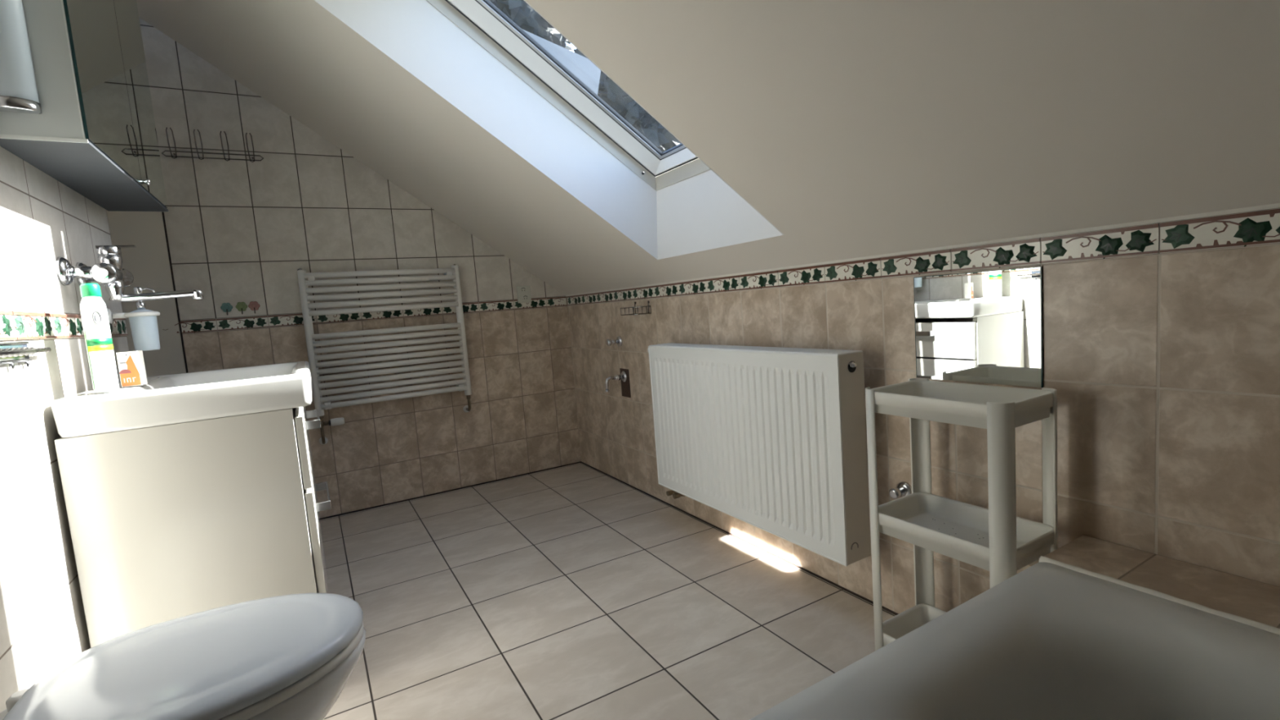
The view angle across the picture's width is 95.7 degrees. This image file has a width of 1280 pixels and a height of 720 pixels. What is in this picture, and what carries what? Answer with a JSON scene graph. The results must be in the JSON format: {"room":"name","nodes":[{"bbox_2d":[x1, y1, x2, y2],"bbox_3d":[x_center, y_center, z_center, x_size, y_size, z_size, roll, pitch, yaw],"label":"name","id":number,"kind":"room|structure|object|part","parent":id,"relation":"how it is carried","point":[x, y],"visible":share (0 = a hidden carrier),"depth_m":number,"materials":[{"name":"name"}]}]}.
{"room":"bathroom","nodes":[
{"label":"bathroom","id":0,"kind":"room"},
{"bbox_2d":[0,146,128,712],"bbox_3d":[-0.701,-0.214,0.084,0.120,2.420,3.830,-7,6,-30],"label":"wall","id":1,"kind":"structure","parent":0,"point":[43,626],"depth_m":1.15,"materials":[{"name":"beige tile"}]},
{"bbox_2d":[0,341,51,369],"bbox_3d":[-1.099,-0.004,0.978,0.025,0.050,0.494,-7,6,-30],"label":"wall rail","id":2,"kind":"object","parent":1,"relation":"attached to","point":[11,353],"visible":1,"depth_m":1.07,"materials":[{"name":"silver metal"}]},
{"bbox_3d":[-1.093,-0.007,0.947,0.005,0.030,0.435,-7,6,-30],"label":"plate","id":3,"kind":"part","parent":2,"relation":"part of","materials":[{"name":"silver metal"}]},
{"bbox_3d":[-1.099,-0.010,0.984,0.017,0.017,0.484,-7,6,-30],"label":"beaded rod","id":4,"kind":"part","parent":2,"relation":"part of","materials":[{"name":"silver metal"}]},
{"bbox_2d":[0,310,128,340],"bbox_3d":[-0.689,-0.018,0.235,0.008,0.058,3.598,-7,6,-30],"label":"trim","id":5,"kind":"structure","parent":1,"relation":"attached to","point":[14,325],"depth_m":1.22,"materials":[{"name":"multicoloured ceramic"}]},
{"bbox_2d":[0,0,168,211],"bbox_3d":[-1.384,-0.776,1.441,0.164,0.664,0.794,-7,6,-30],"label":"upper cabinet","id":6,"kind":"object","parent":1,"relation":"attached to","point":[95,134],"visible":1,"depth_m":1.29,"materials":[{"name":"grey laminate"}]},
{"bbox_2d":[0,0,42,114],"bbox_3d":[-1.211,-0.742,1.063,0.089,0.545,0.034,-7,6,-30],"label":"lamp","id":7,"kind":"object","parent":6,"relation":"attached to","point":[18,86],"visible":1,"depth_m":1.09,"materials":[{"name":"silver metal"}]},
{"bbox_3d":[-1.201,-0.760,1.099,0.140,0.658,0.016,-7,6,-30],"label":"panel","id":8,"kind":"part","parent":6,"relation":"part of","materials":[{"name":"grey laminate"}]},
{"bbox_3d":[-1.242,-0.779,1.319,0.004,0.656,0.437,-7,6,-30],"label":"mirror door","id":9,"kind":"part","parent":6,"relation":"part of","materials":[{"name":"white"}]},
{"bbox_3d":[-1.435,-0.797,1.654,0.004,0.656,0.331,-7,6,-30],"label":"mirror door","id":10,"kind":"part","parent":6,"relation":"part of","materials":[{"name":"white"}]},
{"bbox_3d":[-1.326,-0.478,1.556,0.016,0.016,0.016,-7,6,-30],"label":"knob","id":11,"kind":"part","parent":6,"relation":"part of","materials":[{"name":"silver metal"}]},
{"bbox_2d":[55,244,204,302],"bbox_3d":[-1.283,-0.221,1.482,0.254,0.144,0.200,-7,6,-30],"label":"faucet","id":12,"kind":"object","parent":1,"relation":"attached to","point":[109,271],"visible":0.96,"depth_m":1.44,"materials":[{"name":"silver metal"}]},
{"bbox_3d":[-1.319,-0.276,1.459,0.076,0.024,0.047,-7,6,-30],"label":"lever","id":13,"kind":"part","parent":12,"relation":"part of","materials":[{"name":"silver metal"}]},
{"bbox_3d":[-1.249,-0.167,1.508,0.180,0.026,0.024,-8,6,-30],"label":"spout","id":14,"kind":"part","parent":12,"relation":"part of","materials":[{"name":"silver metal"}]},
{"bbox_2d":[106,287,160,351],"bbox_3d":[-1.456,-0.117,1.671,0.117,0.183,0.081,-7,6,-30],"label":"soap dispenser","id":15,"kind":"object","parent":1,"relation":"attached to","point":[143,322],"visible":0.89,"depth_m":1.66,"materials":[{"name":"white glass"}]},
{"bbox_2d":[128,309,160,351],"bbox_3d":[-1.438,-0.087,1.683,0.062,0.118,0.062,-7,6,-30],"label":"bottle","id":16,"kind":"object","parent":15,"relation":"on","point":[143,322],"depth_m":1.66,"materials":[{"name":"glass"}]},
{"bbox_2d":[106,17,581,518],"bbox_3d":[-1.683,-0.550,2.847,2.750,2.700,0.120,-7,6,-30],"label":"wall","id":17,"kind":"structure","parent":0,"point":[237,230],"depth_m":2.88,"materials":[{"name":"brown tile"}]},
{"bbox_2d":[161,211,187,373],"bbox_3d":[-2.063,-0.308,2.569,0.007,2.330,0.002,-7,6,-30],"label":"trim","id":18,"kind":"structure","parent":17,"relation":"attached to","point":[162,212],"depth_m":2.57,"materials":[{"name":"grey metal"}]},
{"bbox_2d":[161,127,263,162],"bbox_3d":[-1.910,-0.956,2.590,0.377,0.126,0.057,-7,6,-30],"label":"hook rack","id":19,"kind":"object","parent":17,"relation":"attached to","point":[252,160],"visible":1,"depth_m":2.59,"materials":[{"name":"silver metal"}]},
{"bbox_3d":[-1.918,-0.920,2.612,0.377,0.027,0.014,-7,6,-30],"label":"rail","id":20,"kind":"part","parent":19,"relation":"part of","materials":[{"name":"silver metal"}]},
{"bbox_2d":[220,302,232,315],"bbox_3d":[-1.897,-0.234,2.659,0.047,0.058,0.019,-7,6,-30],"label":"hook","id":21,"kind":"object","parent":17,"relation":"attached to","point":[226,307],"visible":1,"depth_m":2.66,"materials":[{"name":"teal plastic"}]},
{"bbox_2d":[235,302,247,314],"bbox_3d":[-1.848,-0.241,2.687,0.047,0.058,0.019,-7,6,-30],"label":"hook","id":22,"kind":"object","parent":17,"relation":"attached to","point":[241,306],"visible":1,"depth_m":2.69,"materials":[{"name":"green plastic"}]},
{"bbox_2d":[248,301,260,313],"bbox_3d":[-1.805,-0.246,2.711,0.047,0.058,0.019,-7,6,-30],"label":"hook","id":23,"kind":"object","parent":17,"relation":"attached to","point":[254,305],"visible":1,"depth_m":2.71,"materials":[{"name":"pink plastic"}]},
{"bbox_2d":[162,296,566,333],"bbox_3d":[-1.245,-0.250,3.044,1.993,0.058,0.008,-7,6,-30],"label":"trim","id":24,"kind":"structure","parent":17,"relation":"attached to","point":[257,322],"depth_m":2.92,"materials":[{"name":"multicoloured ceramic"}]},
{"bbox_2d":[297,264,471,444],"bbox_3d":[-1.276,-0.045,2.979,0.751,0.868,0.103,-7,6,-30],"label":"towel radiator","id":25,"kind":"object","parent":17,"relation":"attached to","point":[452,273],"visible":0.94,"depth_m":2.91,"materials":[{"name":"white metal"}]},
{"bbox_2d":[320,461,581,519],"bbox_3d":[-1.170,0.739,3.140,1.867,0.007,0.004,-7,6,-30],"label":"baseboard","id":26,"kind":"structure","parent":17,"relation":"attached to","point":[580,461],"depth_m":3.19,"materials":[{"name":"beige tile"}]},
{"bbox_2d":[516,285,531,302],"bbox_3d":[-0.672,-0.381,3.358,0.080,0.098,0.018,-7,6,-30],"label":"power socket","id":27,"kind":"object","parent":17,"relation":"attached to","point":[523,292],"visible":1,"depth_m":3.35,"materials":[{"name":"plastic"}]},
{"bbox_2d":[320,462,895,719],"bbox_3d":[-0.359,0.977,0.878,3.050,0.150,5.050,-7,6,-30],"label":"floor","id":28,"kind":"structure","parent":0,"point":[572,592],"depth_m":1.83,"materials":[{"name":"tile"}]},
{"bbox_2d":[0,592,365,719],"bbox_3d":[-0.696,0.690,0.928,0.508,0.462,0.364,-7,6,-30],"label":"toilet","id":29,"kind":"object","parent":28,"relation":"on","point":[291,656],"visible":1,"depth_m":0.89,"materials":[{"name":"white ceramic"}]},
{"bbox_3d":[-0.688,0.496,0.922,0.450,0.016,0.360,-7,6,-30],"label":"seat","id":30,"kind":"part","parent":29,"relation":"part of","materials":[{"name":"white plastic"}]},
{"bbox_2d":[51,360,331,648],"bbox_3d":[-1.129,0.462,1.613,0.477,0.846,0.640,-7,6,-30],"label":"vanity unit","id":31,"kind":"object","parent":28,"relation":"on","point":[188,493],"visible":0.89,"depth_m":1.31,"materials":[{"name":"white wood"}]},
{"bbox_2d":[80,283,119,392],"bbox_3d":[-1.208,-0.049,1.292,0.043,0.241,0.066,-7,6,-30],"label":"soap bottle","id":32,"kind":"object","parent":31,"relation":"on","point":[96,329],"visible":1,"depth_m":1.27,"materials":[{"name":"white plastic"}]},
{"bbox_2d":[83,329,94,389],"bbox_3d":[-1.210,0.000,1.272,0.012,0.132,0.001,-1,7,34],"label":"print","id":33,"kind":"object","parent":32,"relation":"attached to","point":[88,334],"depth_m":1.27},
{"bbox_2d":[101,353,111,368],"bbox_3d":[-1.180,0.002,1.281,0.001,0.034,0.014,-3,6,13],"label":"print","id":34,"kind":"object","parent":32,"relation":"attached to","point":[105,357],"depth_m":1.28},
{"bbox_2d":[115,350,147,386],"bbox_3d":[-1.246,0.021,1.420,0.040,0.084,0.031,-6,6,-18],"label":"box","id":35,"kind":"object","parent":31,"relation":"on","point":[131,367],"visible":1,"depth_m":1.41,"materials":[{"name":"cardboard"}]},
{"bbox_2d":[119,369,131,373],"bbox_3d":[-1.248,0.028,1.404,0.024,0.010,0.001,-6,6,-18],"label":"print","id":36,"kind":"object","parent":35,"relation":"on","point":[121,371],"depth_m":1.40},
{"bbox_2d":[120,355,141,386],"bbox_3d":[-1.240,0.025,1.407,0.038,0.075,0.001,-6,6,-18],"label":"print","id":37,"kind":"object","parent":35,"relation":"attached to","point":[130,365],"depth_m":1.41},
{"bbox_2d":[51,360,311,437],"bbox_3d":[-1.161,0.083,1.575,0.469,0.081,0.640,-7,6,-30],"label":"washbasin","id":38,"kind":"object","parent":31,"relation":"in","point":[188,400],"depth_m":1.31,"materials":[{"name":"ceramic"}]},
{"bbox_3d":[-0.979,0.213,1.687,0.017,0.180,0.628,-7,6,-30],"label":"drawer","id":39,"kind":"part","parent":31,"relation":"part of","materials":[{"name":"white wood"}]},
{"bbox_3d":[-0.964,0.173,1.705,0.036,0.024,0.240,-7,6,-30],"label":"handle","id":40,"kind":"part","parent":31,"relation":"part of","materials":[{"name":"silver metal"}]},
{"bbox_3d":[-0.957,0.506,1.716,0.017,0.392,0.628,-7,6,-30],"label":"drawer","id":41,"kind":"part","parent":31,"relation":"part of","materials":[{"name":"white wood"}]},
{"bbox_3d":[-0.946,0.405,1.728,0.036,0.024,0.240,-7,6,-30],"label":"handle","id":42,"kind":"part","parent":31,"relation":"part of","materials":[{"name":"silver metal"}]},
{"bbox_2d":[865,377,1057,651],"bbox_3d":[0.726,0.417,1.323,0.210,0.712,0.332,-7,6,-30],"label":"shelving unit","id":43,"kind":"object","parent":28,"relation":"on","point":[999,542],"visible":0.66,"depth_m":1.29,"materials":[{"name":"white plastic"}]},
{"bbox_3d":[0.568,0.410,1.407,0.015,0.690,0.047,-3,6,9],"label":"post","id":44,"kind":"part","parent":43,"relation":"part of","materials":[{"name":"white plastic"}]},
{"bbox_2d":[882,604,946,646],"bbox_3d":[0.746,0.686,1.350,0.204,0.052,0.326,-7,6,-30],"label":"tray","id":45,"kind":"object","parent":43,"relation":"on","point":[896,627],"depth_m":1.49,"materials":[{"name":"white plastic"}]},
{"bbox_3d":[0.730,0.389,1.499,0.047,0.690,0.015,-2,6,21],"label":"post","id":46,"kind":"part","parent":43,"relation":"part of","materials":[{"name":"white plastic"}]},
{"bbox_2d":[870,379,1053,428],"bbox_3d":[0.701,0.094,1.292,0.204,0.052,0.326,-7,6,-30],"label":"tray","id":47,"kind":"object","parent":43,"relation":"on","point":[977,406],"depth_m":1.25,"materials":[{"name":"white plastic"}]},
{"bbox_2d":[878,492,1053,571],"bbox_3d":[0.723,0.385,1.320,0.204,0.052,0.326,-7,6,-30],"label":"tray","id":48,"kind":"object","parent":43,"relation":"on","point":[957,530],"depth_m":1.31,"materials":[{"name":"white plastic"}]},
{"bbox_3d":[0.719,0.424,1.146,0.047,0.690,0.015,-2,6,21],"label":"post","id":49,"kind":"part","parent":43,"relation":"part of","materials":[{"name":"white plastic"}]},
{"bbox_3d":[0.881,0.403,1.238,0.015,0.690,0.047,-3,6,9],"label":"post","id":50,"kind":"part","parent":43,"relation":"part of","materials":[{"name":"white plastic"}]},
{"bbox_2d":[749,555,1279,719],"bbox_3d":[0.880,0.662,0.212,0.772,0.418,1.688,-7,6,-30],"label":"bathtub","id":51,"kind":"object","parent":28,"relation":"on","point":[1054,639],"visible":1,"depth_m":0.87,"materials":[{"name":"ceramic"}]},
{"bbox_2d":[136,0,1279,295],"bbox_3d":[-0.473,-1.171,0.709,3.106,2.265,4.970,-7,6,-30],"label":"ceiling","id":52,"kind":"structure","parent":0,"point":[855,128],"depth_m":1.19,"materials":[{"name":"white paint"}]},
{"bbox_2d":[314,0,784,259],"bbox_3d":[-0.333,-0.802,1.659,1.343,0.982,0.780,-7,6,-30],"label":"window","id":53,"kind":"structure","parent":52,"relation":"attached to","point":[470,53],"depth_m":2.00,"materials":[{"name":"white plastic"}]},
{"bbox_3d":[-0.190,-0.926,1.738,0.942,0.671,0.715,-7,6,-30],"label":"frame","id":54,"kind":"part","parent":53,"relation":"part of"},
{"bbox_3d":[-0.155,-0.978,1.756,0.882,0.645,0.635,-7,6,-30],"label":"sash","id":55,"kind":"part","parent":53,"relation":"part of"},
{"bbox_2d":[566,207,1279,613],"bbox_3d":[0.835,0.224,1.528,0.120,1.040,4.750,-7,6,-30],"label":"wall","id":56,"kind":"structure","parent":0,"point":[1163,368],"depth_m":1.21,"materials":[{"name":"brown tile"}]},
{"bbox_2d":[605,336,622,346],"bbox_3d":[-0.135,-0.092,2.956,0.074,0.054,0.054,-7,6,-30],"label":"valve","id":57,"kind":"object","parent":56,"relation":"attached to","point":[609,342],"visible":1,"depth_m":2.95,"materials":[{"name":"silver metal"}]},
{"bbox_3d":[-0.158,-0.089,2.943,0.023,0.034,0.052,-7,6,-30],"label":"handle","id":58,"kind":"part","parent":57,"relation":"part of","materials":[{"name":"silver metal"}]},
{"bbox_2d":[619,368,631,397],"bbox_3d":[-0.075,0.117,2.971,0.003,0.146,0.090,-7,6,-30],"label":"wall plate","id":59,"kind":"object","parent":56,"relation":"attached to","point":[625,386],"depth_m":2.96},
{"bbox_2d":[604,370,626,392],"bbox_3d":[-0.126,0.110,2.940,0.112,0.096,0.058,-7,6,-30],"label":"water tap","id":60,"kind":"object","parent":59,"relation":"attached to","point":[623,376],"visible":1,"depth_m":2.93,"materials":[{"name":"silver metal"}]},
{"bbox_3d":[-0.148,0.121,2.932,0.062,0.080,0.020,-6,6,-21],"label":"spout","id":61,"kind":"part","parent":60,"relation":"part of","materials":[{"name":"silver metal"}]},
{"bbox_2d":[620,300,651,315],"bbox_3d":[-0.021,-0.244,2.719,0.076,0.061,0.164,-7,6,-30],"label":"basket","id":62,"kind":"object","parent":56,"relation":"attached to","point":[648,301],"visible":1,"depth_m":2.70,"materials":[{"name":"silver metal"}]},
{"bbox_2d":[581,462,898,615],"bbox_3d":[0.304,0.697,2.441,0.004,0.006,2.676,-7,6,-30],"label":"baseboard","id":63,"kind":"structure","parent":56,"relation":"attached to","point":[666,503],"depth_m":2.17,"materials":[{"name":"beige tile"}]},
{"bbox_2d":[647,342,871,566],"bbox_3d":[0.375,0.277,2.069,0.152,0.653,1.036,-7,6,-30],"label":"panel radiator","id":64,"kind":"object","parent":56,"relation":"attached to","point":[773,440],"visible":1,"depth_m":1.84,"materials":[{"name":"white metal"}]},
{"bbox_2d":[648,342,862,355],"bbox_3d":[0.331,-0.042,2.028,0.101,0.007,1.000,-7,6,-30],"label":"grille","id":65,"kind":"object","parent":64,"relation":"attached to","point":[712,349],"depth_m":1.93,"materials":[{"name":"white metal"}]},
{"bbox_2d":[888,481,911,499],"bbox_3d":[0.713,0.364,1.596,0.054,0.048,0.048,-7,6,-30],"label":"valve","id":66,"kind":"object","parent":56,"relation":"attached to","point":[903,488],"visible":0.9,"depth_m":1.59,"materials":[{"name":"silver metal"}]},
{"bbox_3d":[0.710,0.364,1.594,0.046,0.030,0.030,-7,6,-30],"label":"handle","id":67,"kind":"part","parent":66,"relation":"part of","materials":[{"name":"silver metal"}]},
{"bbox_2d":[565,203,1279,296],"bbox_3d":[0.740,-0.278,1.446,0.010,0.008,4.750,-7,6,-30],"label":"trim","id":68,"kind":"structure","parent":56,"relation":"attached to","point":[1275,205],"depth_m":1.28,"materials":[{"name":"tile"}]},
{"bbox_2d":[567,208,1279,305],"bbox_3d":[0.713,-0.248,1.507,0.008,0.058,4.598,-7,6,-30],"label":"trim","id":69,"kind":"structure","parent":56,"relation":"attached to","point":[1258,227],"depth_m":1.28,"materials":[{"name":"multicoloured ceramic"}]},
{"bbox_2d":[913,266,1043,387],"bbox_3d":[0.800,-0.077,1.392,0.004,0.264,0.303,-7,6,-30],"label":"wall mirror","id":70,"kind":"object","parent":56,"relation":"attached to","point":[984,326],"visible":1,"depth_m":1.37,"materials":[{"name":"silver glass"}]},
{"bbox_2d":[1027,535,1279,628],"bbox_3d":[1.382,0.629,0.312,0.224,0.390,2.061,-7,6,-30],"label":"ledge","id":71,"kind":"object","parent":56,"relation":"attached to","point":[1242,597],"depth_m":1.04,"materials":[{"name":"tile"}]},
{"label":"outside","id":72,"kind":"structure","parent":0,"visible":0},
{"bbox_3d":[14.516,-0.732,38.726,59.400,0.300,74.000,-7,6,-30],"label":"ground","id":73,"kind":"structure","parent":72,"visible":0},
{"bbox_2d":[489,0,572,49],"bbox_3d":[-3.165,-6.416,17.191,4.756,17.799,4.876,-7,6,-30],"label":"tree","id":74,"kind":"object","parent":73,"relation":"on","point":[519,11],"visible":0.02,"depth_m":15.96,"materials":[{"name":"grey plant"}]},
{"bbox_2d":[523,29,600,94],"bbox_3d":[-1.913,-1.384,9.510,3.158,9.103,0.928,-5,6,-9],"label":"neighbouring house","id":75,"kind":"structure","parent":73,"relation":"on","point":[584,68],"depth_m":9.41,"materials":[{"name":"white paint"}]},
{"bbox_2d":[572,48,688,176],"bbox_3d":[-0.178,-3.349,12.744,4.011,12.123,4.093,-7,6,-30],"label":"tree","id":76,"kind":"object","parent":73,"relation":"on","point":[609,91],"visible":0.02,"depth_m":11.64,"materials":[{"name":"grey plant"}]}
]}

